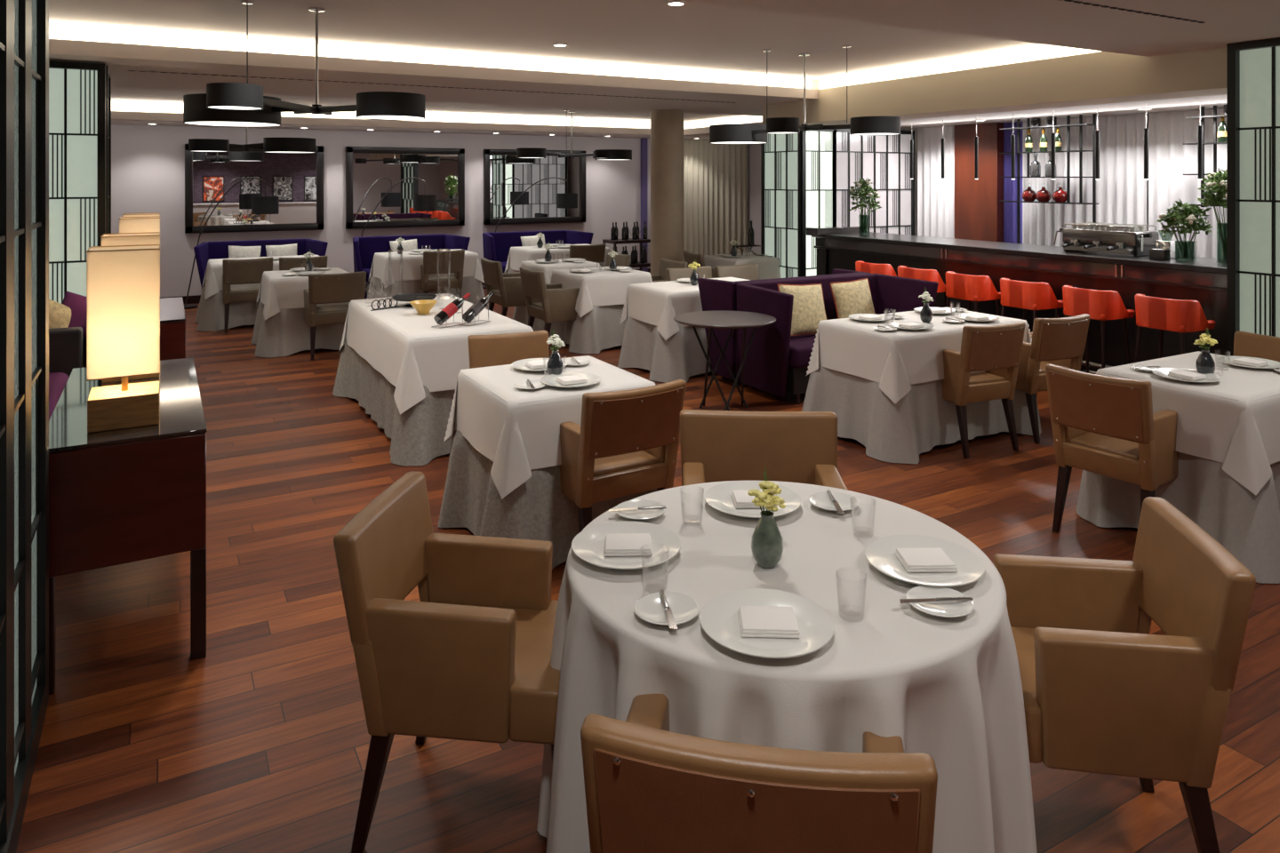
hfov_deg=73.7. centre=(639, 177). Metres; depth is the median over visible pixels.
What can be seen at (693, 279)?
bud vase
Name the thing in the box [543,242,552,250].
flower sprig
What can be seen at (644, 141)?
trim
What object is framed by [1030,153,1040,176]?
bottle
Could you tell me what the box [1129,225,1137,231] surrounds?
espresso cup
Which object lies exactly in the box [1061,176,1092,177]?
shelf
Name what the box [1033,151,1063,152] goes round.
shelf
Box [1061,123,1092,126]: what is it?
shelf
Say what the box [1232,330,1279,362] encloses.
armchair
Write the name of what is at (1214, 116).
shelf
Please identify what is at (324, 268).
bread plate
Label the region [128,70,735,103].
ceiling vent
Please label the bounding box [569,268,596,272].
dinner plate
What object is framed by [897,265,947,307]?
bar stool
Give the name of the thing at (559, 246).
dinner plate
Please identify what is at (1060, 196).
decanter
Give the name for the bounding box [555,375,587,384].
folded napkin
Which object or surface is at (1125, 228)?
espresso cup
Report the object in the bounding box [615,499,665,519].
bread plate
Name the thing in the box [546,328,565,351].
flower sprig
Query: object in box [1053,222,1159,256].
espresso machine
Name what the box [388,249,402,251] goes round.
glass cylinder
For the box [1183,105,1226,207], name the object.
rack
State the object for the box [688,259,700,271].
flower sprig
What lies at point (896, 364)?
tablecloth
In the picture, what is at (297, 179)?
wall mirror
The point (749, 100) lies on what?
ceiling beam
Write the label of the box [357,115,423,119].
diffuser
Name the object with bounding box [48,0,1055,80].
ceiling
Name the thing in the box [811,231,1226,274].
countertop
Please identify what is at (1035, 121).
jar
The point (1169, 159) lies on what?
sheer curtain
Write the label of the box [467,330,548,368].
armchair
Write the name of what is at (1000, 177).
shelf
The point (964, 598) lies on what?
butter knife
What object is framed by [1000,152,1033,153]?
shelf
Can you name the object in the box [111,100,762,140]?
ceiling
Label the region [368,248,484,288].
tablecloth
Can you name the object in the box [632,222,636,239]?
bottle
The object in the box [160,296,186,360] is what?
console table
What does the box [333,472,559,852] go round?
armchair
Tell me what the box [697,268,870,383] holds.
sofa
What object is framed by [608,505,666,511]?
butter knife
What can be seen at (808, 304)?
throw pillow
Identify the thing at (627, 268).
dinner plate
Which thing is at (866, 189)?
bouquet
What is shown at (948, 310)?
dinner plate
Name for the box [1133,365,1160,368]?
butter knife
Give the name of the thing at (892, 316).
bread plate
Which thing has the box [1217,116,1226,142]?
champagne bottle
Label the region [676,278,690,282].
dinner plate
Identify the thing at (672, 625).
butter knife
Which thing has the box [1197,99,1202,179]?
pendant
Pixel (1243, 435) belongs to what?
tablecloth
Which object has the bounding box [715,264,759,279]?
armchair
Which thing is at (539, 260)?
dinner plate
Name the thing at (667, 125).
column
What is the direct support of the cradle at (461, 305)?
on the tablecloth at (411, 364)
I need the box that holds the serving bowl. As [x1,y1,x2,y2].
[408,299,437,314]
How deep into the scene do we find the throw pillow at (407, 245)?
12.39 m
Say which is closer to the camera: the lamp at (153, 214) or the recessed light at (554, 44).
the lamp at (153, 214)
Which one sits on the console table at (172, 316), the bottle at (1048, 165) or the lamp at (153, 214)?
the lamp at (153, 214)
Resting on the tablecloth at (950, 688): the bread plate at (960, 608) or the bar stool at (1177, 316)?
the bread plate at (960, 608)
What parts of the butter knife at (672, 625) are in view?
handle, blade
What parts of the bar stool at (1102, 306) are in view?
seat, leg, backrest, leg, leg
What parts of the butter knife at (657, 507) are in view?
blade, handle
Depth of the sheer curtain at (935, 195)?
10.88 m
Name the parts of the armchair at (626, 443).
armrest, leg, seat, panel, armrest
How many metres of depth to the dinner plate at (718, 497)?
2.58 m
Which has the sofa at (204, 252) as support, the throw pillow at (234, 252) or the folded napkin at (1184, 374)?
the throw pillow at (234, 252)
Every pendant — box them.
[910,140,913,179]
[941,118,944,179]
[974,116,978,179]
[1011,135,1015,179]
[1051,133,1055,179]
[1095,106,1099,179]
[1144,103,1148,179]
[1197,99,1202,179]
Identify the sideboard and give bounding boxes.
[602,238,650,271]
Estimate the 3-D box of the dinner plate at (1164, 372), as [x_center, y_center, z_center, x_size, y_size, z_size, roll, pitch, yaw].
[2.688,0.978,4.197,0.289,0.020,0.289,0,0,-29]
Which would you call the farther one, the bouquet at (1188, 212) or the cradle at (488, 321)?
the bouquet at (1188, 212)
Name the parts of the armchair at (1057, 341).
armrest, leg, armrest, seat, backrest, panel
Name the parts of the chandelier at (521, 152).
lamp shade, arm, stem, arm, arm, lamp shade, lamp shade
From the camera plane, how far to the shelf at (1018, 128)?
9.37 m
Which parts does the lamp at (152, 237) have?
lamp shade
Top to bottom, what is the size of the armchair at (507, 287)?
0.830 m
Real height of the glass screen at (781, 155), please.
2.360 m
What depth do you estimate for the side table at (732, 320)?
6.36 m
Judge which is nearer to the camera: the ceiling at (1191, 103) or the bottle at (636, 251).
the ceiling at (1191, 103)
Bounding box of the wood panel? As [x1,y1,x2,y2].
[954,122,1004,242]
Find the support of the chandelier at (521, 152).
hanging from the ceiling at (125, 94)
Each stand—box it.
[392,293,437,306]
[735,244,760,255]
[806,225,860,275]
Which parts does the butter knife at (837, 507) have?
handle, blade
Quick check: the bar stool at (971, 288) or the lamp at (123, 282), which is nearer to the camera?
the lamp at (123, 282)
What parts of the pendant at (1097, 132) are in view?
rod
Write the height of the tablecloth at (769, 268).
0.392 m
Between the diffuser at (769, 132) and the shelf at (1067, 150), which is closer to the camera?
the diffuser at (769, 132)
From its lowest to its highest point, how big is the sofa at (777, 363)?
0.880 m
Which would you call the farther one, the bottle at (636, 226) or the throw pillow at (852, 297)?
the bottle at (636, 226)
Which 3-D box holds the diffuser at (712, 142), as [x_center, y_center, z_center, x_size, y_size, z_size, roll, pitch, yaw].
[0.991,-0.354,8.600,0.572,0.001,0.572,0,0,-29]
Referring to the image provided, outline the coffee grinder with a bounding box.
[1155,235,1177,258]
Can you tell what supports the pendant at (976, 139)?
hanging from the ceiling at (1191, 103)
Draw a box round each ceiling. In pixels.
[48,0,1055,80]
[111,87,738,121]
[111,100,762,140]
[677,0,1279,56]
[836,94,1226,128]
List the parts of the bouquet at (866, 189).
stem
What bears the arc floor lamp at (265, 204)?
on the floor
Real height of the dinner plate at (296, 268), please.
0.020 m
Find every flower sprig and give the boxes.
[303,250,314,259]
[395,236,404,243]
[536,230,543,239]
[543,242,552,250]
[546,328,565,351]
[608,248,618,258]
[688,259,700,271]
[728,239,738,246]
[748,467,785,515]
[918,288,933,303]
[1193,328,1217,350]
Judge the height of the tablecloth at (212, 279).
0.392 m
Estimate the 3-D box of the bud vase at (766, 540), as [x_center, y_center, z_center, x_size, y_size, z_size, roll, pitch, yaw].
[0.326,0.925,2.185,0.083,0.132,0.083,0,0,9]
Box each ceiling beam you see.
[48,38,818,116]
[762,47,1226,125]
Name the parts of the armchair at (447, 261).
armrest, seat, panel, leg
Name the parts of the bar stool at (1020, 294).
leg, seat, leg, backrest, leg, leg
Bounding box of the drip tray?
[1063,244,1134,255]
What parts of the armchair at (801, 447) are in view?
armrest, armrest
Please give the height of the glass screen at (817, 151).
2.360 m
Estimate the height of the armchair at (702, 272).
0.830 m
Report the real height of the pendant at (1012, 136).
0.668 m
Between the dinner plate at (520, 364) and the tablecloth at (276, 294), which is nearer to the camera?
the dinner plate at (520, 364)
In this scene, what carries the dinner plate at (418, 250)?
on the tablecloth at (389, 268)
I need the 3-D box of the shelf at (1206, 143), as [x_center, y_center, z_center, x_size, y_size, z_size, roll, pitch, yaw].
[5.179,-0.310,7.682,0.160,0.012,0.475,0,0,-29]
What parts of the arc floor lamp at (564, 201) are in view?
lamp shade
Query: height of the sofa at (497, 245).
0.900 m
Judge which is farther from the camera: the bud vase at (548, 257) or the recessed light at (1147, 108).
the bud vase at (548, 257)
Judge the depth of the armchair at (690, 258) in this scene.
10.37 m
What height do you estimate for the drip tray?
0.040 m
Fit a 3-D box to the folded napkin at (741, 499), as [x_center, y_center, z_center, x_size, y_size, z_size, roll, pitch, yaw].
[0.344,0.971,2.580,0.125,0.018,0.105,0,0,-1]
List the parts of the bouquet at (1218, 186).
stem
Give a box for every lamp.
[86,244,159,432]
[100,232,159,383]
[119,216,159,232]
[122,212,159,216]
[184,176,279,309]
[360,176,436,236]
[482,176,577,289]
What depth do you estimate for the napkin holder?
6.70 m
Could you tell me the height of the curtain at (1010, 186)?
2.375 m
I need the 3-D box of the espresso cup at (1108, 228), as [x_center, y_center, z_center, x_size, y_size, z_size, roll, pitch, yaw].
[3.998,0.424,7.272,0.060,0.045,0.060,0,0,-29]
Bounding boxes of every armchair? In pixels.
[222,256,273,332]
[279,256,327,270]
[304,271,366,360]
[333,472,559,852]
[420,249,464,298]
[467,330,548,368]
[480,257,526,316]
[520,266,579,335]
[560,379,686,532]
[566,243,605,266]
[580,694,937,852]
[605,251,631,266]
[651,258,687,282]
[665,265,711,281]
[680,409,847,490]
[683,250,716,278]
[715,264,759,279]
[942,321,1025,458]
[993,496,1255,852]
[1015,313,1089,444]
[1044,363,1178,533]
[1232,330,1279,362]
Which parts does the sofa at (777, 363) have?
leg, seat, seat, backrest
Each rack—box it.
[370,297,399,311]
[1000,113,1098,243]
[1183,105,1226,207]
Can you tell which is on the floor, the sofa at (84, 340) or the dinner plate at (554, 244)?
the sofa at (84, 340)
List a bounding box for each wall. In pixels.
[111,124,650,297]
[747,128,911,253]
[912,128,917,235]
[1146,113,1148,231]
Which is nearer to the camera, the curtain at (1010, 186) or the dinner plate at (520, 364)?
the dinner plate at (520, 364)
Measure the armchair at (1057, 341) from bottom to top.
0.830 m
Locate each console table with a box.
[48,358,207,695]
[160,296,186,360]
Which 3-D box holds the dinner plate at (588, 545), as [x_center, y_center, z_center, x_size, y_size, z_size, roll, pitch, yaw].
[-0.036,0.977,2.257,0.289,0.020,0.289,0,0,-29]
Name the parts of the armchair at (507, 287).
panel, leg, backrest, leg, armrest, armrest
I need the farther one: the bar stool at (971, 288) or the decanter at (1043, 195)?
the decanter at (1043, 195)
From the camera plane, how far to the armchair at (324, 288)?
8.24 m
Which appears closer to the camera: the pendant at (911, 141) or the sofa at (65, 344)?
the sofa at (65, 344)
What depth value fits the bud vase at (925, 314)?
5.80 m
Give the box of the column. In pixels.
[650,109,683,275]
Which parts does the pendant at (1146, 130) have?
rod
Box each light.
[48,24,811,88]
[111,100,650,128]
[552,43,567,46]
[665,0,686,6]
[683,115,762,128]
[818,45,1100,88]
[1136,107,1151,110]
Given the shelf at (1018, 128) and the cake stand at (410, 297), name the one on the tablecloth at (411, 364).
the cake stand at (410, 297)
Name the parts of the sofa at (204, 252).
backrest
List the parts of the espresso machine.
cup rail, steam knob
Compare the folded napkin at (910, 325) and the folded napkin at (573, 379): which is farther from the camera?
the folded napkin at (910, 325)
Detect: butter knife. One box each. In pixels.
[527,379,535,389]
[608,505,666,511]
[659,589,677,630]
[826,489,844,513]
[899,596,972,604]
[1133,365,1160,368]
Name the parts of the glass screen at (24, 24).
glass panel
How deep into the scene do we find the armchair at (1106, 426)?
4.01 m
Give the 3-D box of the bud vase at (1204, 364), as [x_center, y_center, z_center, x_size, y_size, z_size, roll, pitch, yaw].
[2.823,0.925,4.261,0.083,0.132,0.083,0,0,11]
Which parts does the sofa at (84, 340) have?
seat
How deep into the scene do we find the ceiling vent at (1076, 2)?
4.51 m
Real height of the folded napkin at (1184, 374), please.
0.018 m
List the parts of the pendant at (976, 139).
rod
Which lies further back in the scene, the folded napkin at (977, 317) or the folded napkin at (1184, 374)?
the folded napkin at (977, 317)
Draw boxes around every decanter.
[1021,186,1036,201]
[1035,186,1051,201]
[1052,187,1066,202]
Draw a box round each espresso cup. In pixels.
[1071,223,1078,228]
[1093,224,1101,229]
[1105,224,1111,230]
[1111,224,1119,231]
[1123,225,1131,231]
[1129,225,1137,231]
[1137,225,1145,231]
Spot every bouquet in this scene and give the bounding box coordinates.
[848,176,881,232]
[1156,198,1212,258]
[1197,168,1226,260]
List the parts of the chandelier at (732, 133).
lamp shade, lamp shade, arm, stem, ceiling plate, arm, arm, lamp shade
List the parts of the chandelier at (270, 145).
lamp shade, arm, arm, stem, lamp shade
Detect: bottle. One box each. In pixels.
[433,292,470,325]
[462,290,494,322]
[610,222,615,240]
[614,222,617,239]
[621,222,625,239]
[624,222,628,239]
[631,246,635,263]
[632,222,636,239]
[634,245,637,263]
[635,221,639,239]
[640,246,644,263]
[642,221,647,239]
[643,245,647,263]
[747,220,754,245]
[1024,128,1032,151]
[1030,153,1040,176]
[1040,128,1047,151]
[1045,152,1055,176]
[1055,127,1062,151]
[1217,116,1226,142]
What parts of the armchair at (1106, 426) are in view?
leg, armrest, panel, backrest, seat, leg, armrest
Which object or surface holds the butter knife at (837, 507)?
on the bread plate at (822, 500)
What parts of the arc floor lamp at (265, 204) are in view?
lamp shade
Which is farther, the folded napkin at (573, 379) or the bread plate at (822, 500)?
the folded napkin at (573, 379)
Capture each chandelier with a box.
[183,0,425,127]
[188,127,315,152]
[516,109,631,159]
[709,45,900,143]
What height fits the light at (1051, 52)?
0.110 m
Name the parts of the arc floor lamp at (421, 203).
lamp shade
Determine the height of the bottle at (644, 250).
0.290 m
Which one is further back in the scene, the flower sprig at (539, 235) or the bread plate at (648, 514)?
the flower sprig at (539, 235)
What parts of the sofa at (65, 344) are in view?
seat, backrest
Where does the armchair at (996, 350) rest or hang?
on the floor
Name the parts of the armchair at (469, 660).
leg, backrest, leg, armrest, armrest, seat, leg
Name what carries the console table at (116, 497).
on the floor
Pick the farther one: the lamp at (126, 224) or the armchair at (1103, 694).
the lamp at (126, 224)
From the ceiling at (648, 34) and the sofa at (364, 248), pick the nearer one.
the ceiling at (648, 34)
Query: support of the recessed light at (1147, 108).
in the ceiling at (1191, 103)
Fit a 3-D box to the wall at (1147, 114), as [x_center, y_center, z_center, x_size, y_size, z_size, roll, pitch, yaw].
[6.610,0.250,6.300,0.200,3.000,11.500,0,0,-29]
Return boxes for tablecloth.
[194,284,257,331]
[201,255,327,299]
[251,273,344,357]
[256,267,349,319]
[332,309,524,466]
[338,293,533,415]
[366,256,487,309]
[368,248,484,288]
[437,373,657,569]
[442,355,655,499]
[504,243,609,272]
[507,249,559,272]
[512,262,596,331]
[519,259,600,283]
[536,480,1037,852]
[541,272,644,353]
[550,266,652,317]
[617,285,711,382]
[619,277,749,340]
[704,253,780,279]
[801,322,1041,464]
[806,307,1031,403]
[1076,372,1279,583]
[1096,351,1279,495]
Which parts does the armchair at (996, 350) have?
armrest, leg, seat, backrest, panel, armrest, leg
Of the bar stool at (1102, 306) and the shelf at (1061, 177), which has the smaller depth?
the bar stool at (1102, 306)
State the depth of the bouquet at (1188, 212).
6.63 m
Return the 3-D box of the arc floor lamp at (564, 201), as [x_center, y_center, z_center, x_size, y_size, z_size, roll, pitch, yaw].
[-1.781,0.871,13.523,1.600,1.758,0.330,0,0,2]
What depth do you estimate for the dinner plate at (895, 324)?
5.62 m
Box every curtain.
[683,139,747,262]
[917,126,954,238]
[1003,121,1022,243]
[1022,113,1146,247]
[1148,108,1226,259]
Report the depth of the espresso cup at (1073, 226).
7.53 m
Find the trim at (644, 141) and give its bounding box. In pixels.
[640,138,647,271]
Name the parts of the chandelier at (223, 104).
lamp shade, lamp shade, ceiling plate, arm, arm, stem, ceiling plate, arm, lamp shade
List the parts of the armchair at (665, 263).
armrest, armrest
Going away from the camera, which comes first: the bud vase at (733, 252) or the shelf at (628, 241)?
the bud vase at (733, 252)
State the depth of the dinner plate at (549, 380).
4.12 m
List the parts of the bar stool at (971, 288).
leg, seat, leg, backrest, leg, leg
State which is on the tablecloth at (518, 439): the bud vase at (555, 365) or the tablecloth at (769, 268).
the bud vase at (555, 365)
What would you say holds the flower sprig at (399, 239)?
in the bud vase at (399, 247)
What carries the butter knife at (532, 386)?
on the bread plate at (524, 385)
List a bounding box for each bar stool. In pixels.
[855,260,896,276]
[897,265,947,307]
[945,271,1000,316]
[1000,278,1063,400]
[1062,285,1135,374]
[1134,294,1215,362]
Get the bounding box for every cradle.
[431,304,464,328]
[459,303,490,326]
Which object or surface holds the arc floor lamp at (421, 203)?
on the floor
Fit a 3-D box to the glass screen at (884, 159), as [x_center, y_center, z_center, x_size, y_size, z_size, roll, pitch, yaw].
[2.950,0.570,10.758,1.390,2.360,0.050,0,0,-29]
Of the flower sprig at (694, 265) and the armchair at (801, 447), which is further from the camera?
the flower sprig at (694, 265)
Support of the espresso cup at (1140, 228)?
on the espresso machine
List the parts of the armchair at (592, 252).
panel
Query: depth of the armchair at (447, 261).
10.81 m
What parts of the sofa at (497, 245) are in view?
seat, backrest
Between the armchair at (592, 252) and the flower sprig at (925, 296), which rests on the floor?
the armchair at (592, 252)
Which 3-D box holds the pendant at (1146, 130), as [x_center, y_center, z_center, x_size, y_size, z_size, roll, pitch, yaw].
[4.417,-0.316,7.446,0.036,0.668,0.036,0,0,-29]
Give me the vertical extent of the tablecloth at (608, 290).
0.392 m
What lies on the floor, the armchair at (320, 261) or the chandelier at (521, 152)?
the armchair at (320, 261)
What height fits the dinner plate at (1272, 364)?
0.020 m
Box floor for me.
[16,289,1279,852]
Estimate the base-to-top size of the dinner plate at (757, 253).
0.020 m
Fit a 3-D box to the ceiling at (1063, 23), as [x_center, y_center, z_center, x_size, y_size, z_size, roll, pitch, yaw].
[1.409,-1.067,0.861,9.300,0.365,7.120,0,0,-29]
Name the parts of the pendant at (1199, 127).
rod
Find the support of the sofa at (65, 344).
on the floor
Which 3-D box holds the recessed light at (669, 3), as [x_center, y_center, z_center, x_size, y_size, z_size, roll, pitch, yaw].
[0.224,-1.085,5.312,0.128,0.010,0.128,0,0,-29]
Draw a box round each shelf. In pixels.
[602,238,650,244]
[629,261,650,267]
[1000,127,1038,129]
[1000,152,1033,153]
[1000,176,1061,177]
[1000,200,1098,204]
[1029,125,1066,127]
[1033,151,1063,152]
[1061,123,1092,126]
[1061,150,1092,151]
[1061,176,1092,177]
[1183,142,1226,144]
[1187,114,1226,119]
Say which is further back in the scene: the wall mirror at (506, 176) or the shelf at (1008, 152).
the wall mirror at (506, 176)
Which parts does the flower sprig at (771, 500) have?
stem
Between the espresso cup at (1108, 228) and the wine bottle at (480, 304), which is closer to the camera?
the wine bottle at (480, 304)
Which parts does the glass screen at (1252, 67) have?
glass panel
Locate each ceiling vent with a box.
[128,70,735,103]
[1059,0,1205,23]
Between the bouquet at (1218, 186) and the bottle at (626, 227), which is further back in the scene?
the bottle at (626, 227)
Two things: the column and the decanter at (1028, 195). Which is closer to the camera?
the decanter at (1028, 195)
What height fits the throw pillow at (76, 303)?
0.371 m
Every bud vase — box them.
[304,259,312,271]
[396,243,403,254]
[536,238,543,247]
[544,250,551,261]
[546,350,563,375]
[608,258,616,271]
[689,271,698,285]
[730,246,736,256]
[751,511,783,568]
[920,303,932,323]
[1195,349,1215,374]
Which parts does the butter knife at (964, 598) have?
blade, handle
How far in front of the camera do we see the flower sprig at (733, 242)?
10.65 m
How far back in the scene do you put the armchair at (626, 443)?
3.75 m
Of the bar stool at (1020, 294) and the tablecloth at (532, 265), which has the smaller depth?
the bar stool at (1020, 294)
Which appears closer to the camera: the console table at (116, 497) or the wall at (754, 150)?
the console table at (116, 497)
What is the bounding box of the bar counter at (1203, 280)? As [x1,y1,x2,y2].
[811,231,1226,374]
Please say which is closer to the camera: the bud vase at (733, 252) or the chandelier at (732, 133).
the chandelier at (732, 133)
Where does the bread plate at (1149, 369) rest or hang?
on the tablecloth at (1243, 435)
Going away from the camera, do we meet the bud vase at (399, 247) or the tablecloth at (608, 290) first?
the tablecloth at (608, 290)
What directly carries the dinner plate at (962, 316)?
on the tablecloth at (896, 364)
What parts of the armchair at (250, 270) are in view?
leg, seat, backrest, panel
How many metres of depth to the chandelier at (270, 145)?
9.53 m
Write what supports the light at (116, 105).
attached to the ceiling at (117, 117)
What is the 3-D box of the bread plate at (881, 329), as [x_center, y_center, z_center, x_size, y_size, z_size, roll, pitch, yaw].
[1.587,0.981,5.522,0.148,0.014,0.148,0,0,-29]
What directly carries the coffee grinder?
on the bar counter at (1203, 280)
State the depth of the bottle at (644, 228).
14.25 m
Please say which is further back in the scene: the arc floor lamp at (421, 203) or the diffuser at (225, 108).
the arc floor lamp at (421, 203)
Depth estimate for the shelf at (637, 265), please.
14.06 m
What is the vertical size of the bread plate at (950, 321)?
0.014 m
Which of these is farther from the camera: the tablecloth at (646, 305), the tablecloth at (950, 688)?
the tablecloth at (646, 305)
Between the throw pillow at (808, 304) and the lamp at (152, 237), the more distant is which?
the throw pillow at (808, 304)
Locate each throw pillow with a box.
[48,299,71,328]
[61,291,86,339]
[228,245,261,258]
[265,243,297,256]
[389,239,417,252]
[520,234,545,246]
[776,283,827,336]
[829,278,875,319]
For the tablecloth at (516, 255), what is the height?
0.392 m
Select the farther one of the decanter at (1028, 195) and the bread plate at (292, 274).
the decanter at (1028, 195)
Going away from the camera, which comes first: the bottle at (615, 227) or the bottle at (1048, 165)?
the bottle at (1048, 165)
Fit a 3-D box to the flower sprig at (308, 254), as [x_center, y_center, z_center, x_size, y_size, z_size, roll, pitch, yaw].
[-3.473,0.819,8.947,0.103,0.146,0.093,0,0,33]
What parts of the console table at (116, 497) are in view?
leg, leg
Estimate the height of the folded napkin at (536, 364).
0.018 m
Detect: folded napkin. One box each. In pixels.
[525,360,548,368]
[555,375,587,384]
[576,268,590,271]
[603,533,652,556]
[731,489,776,508]
[737,606,799,638]
[858,314,882,319]
[894,547,957,572]
[898,322,923,328]
[930,307,946,312]
[965,314,989,320]
[1168,369,1206,380]
[1232,357,1268,367]
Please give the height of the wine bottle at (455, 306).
0.187 m
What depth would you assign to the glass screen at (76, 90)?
6.30 m
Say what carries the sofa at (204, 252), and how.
on the floor
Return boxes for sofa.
[48,327,82,420]
[82,338,86,367]
[193,238,327,287]
[352,233,470,299]
[482,230,593,287]
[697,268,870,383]
[736,273,938,404]
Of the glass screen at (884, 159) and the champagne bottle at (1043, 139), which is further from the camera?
the glass screen at (884, 159)
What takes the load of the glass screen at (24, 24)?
on the floor
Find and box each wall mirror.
[184,144,323,233]
[345,146,464,229]
[483,149,585,224]
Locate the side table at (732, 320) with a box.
[673,311,775,410]
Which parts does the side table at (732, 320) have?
leg, leg, leg, leg, leg, leg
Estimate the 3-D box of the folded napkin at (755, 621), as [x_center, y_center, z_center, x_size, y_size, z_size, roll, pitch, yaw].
[0.281,0.971,1.867,0.125,0.018,0.105,0,0,3]
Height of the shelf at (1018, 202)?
0.012 m
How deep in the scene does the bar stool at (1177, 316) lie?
5.80 m
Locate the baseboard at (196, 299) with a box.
[160,268,650,303]
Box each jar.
[1031,117,1040,127]
[1046,116,1056,126]
[1223,104,1226,114]
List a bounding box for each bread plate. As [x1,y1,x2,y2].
[281,272,296,276]
[319,267,331,270]
[514,381,545,390]
[564,359,590,366]
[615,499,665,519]
[618,269,632,271]
[633,592,699,625]
[808,491,859,511]
[873,326,896,331]
[883,314,904,319]
[905,585,974,617]
[942,318,965,323]
[947,307,967,311]
[1131,364,1161,372]
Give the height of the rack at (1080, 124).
1.400 m
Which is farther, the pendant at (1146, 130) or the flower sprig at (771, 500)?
the pendant at (1146, 130)
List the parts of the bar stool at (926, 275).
backrest, leg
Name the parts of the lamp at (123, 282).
stem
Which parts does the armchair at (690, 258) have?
panel, backrest, armrest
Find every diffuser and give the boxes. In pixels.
[185,121,279,126]
[208,106,261,109]
[272,152,312,152]
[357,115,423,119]
[712,142,766,143]
[768,132,797,133]
[852,133,898,135]
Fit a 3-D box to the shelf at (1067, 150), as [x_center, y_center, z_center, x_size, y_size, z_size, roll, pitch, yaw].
[4.531,-0.275,8.834,0.160,0.012,0.265,0,0,-29]
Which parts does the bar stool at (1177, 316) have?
leg, seat, leg, backrest, leg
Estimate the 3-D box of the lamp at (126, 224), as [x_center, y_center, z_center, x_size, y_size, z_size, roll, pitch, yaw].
[-3.297,0.589,5.626,0.230,0.653,0.230,0,0,-29]
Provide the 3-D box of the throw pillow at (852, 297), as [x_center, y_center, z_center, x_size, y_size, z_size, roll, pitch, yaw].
[1.841,1.085,7.334,0.454,0.411,0.167,0,0,-30]
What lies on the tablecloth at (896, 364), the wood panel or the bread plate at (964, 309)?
the bread plate at (964, 309)
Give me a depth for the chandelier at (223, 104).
5.00 m
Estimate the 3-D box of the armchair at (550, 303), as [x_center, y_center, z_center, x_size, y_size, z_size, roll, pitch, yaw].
[-0.857,1.335,8.720,0.648,0.830,0.530,0,0,-29]
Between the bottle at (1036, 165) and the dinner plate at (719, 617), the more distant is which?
the bottle at (1036, 165)
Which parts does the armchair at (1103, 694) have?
seat, armrest, armrest, leg, backrest, leg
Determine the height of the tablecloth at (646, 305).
0.392 m
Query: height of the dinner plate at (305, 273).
0.020 m
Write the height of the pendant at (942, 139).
0.668 m
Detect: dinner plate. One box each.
[289,267,319,271]
[295,271,325,275]
[410,248,432,252]
[511,358,567,371]
[534,259,559,263]
[540,372,600,387]
[544,243,563,246]
[554,245,569,247]
[561,258,584,262]
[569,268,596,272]
[571,521,680,569]
[605,266,631,270]
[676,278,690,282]
[700,588,833,658]
[704,480,800,518]
[751,252,767,255]
[848,313,891,321]
[864,535,984,587]
[888,321,934,330]
[913,306,955,314]
[954,313,999,321]
[1152,368,1222,383]
[1216,355,1279,368]
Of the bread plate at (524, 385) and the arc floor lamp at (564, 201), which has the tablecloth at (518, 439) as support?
the bread plate at (524, 385)
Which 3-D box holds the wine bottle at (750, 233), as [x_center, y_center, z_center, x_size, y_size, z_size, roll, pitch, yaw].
[1.426,0.708,10.968,0.088,0.310,0.088,0,0,-29]
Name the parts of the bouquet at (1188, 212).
stem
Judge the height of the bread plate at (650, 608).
0.014 m
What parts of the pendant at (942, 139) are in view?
rod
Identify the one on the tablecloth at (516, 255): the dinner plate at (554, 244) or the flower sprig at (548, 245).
the dinner plate at (554, 244)
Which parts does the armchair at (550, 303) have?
panel, leg, backrest, seat, armrest, leg, armrest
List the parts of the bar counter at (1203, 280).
panel, foot rail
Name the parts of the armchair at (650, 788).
armrest, panel, armrest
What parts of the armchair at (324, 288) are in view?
armrest, leg, seat, backrest, panel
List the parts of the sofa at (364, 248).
seat, seat, backrest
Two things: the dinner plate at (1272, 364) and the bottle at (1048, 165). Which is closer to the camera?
the dinner plate at (1272, 364)
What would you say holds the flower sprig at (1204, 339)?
in the bud vase at (1204, 364)
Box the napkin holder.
[1149,248,1170,260]
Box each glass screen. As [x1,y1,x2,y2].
[0,0,48,852]
[48,60,105,303]
[105,65,111,233]
[760,130,801,278]
[801,129,836,276]
[832,128,914,235]
[1226,37,1279,356]

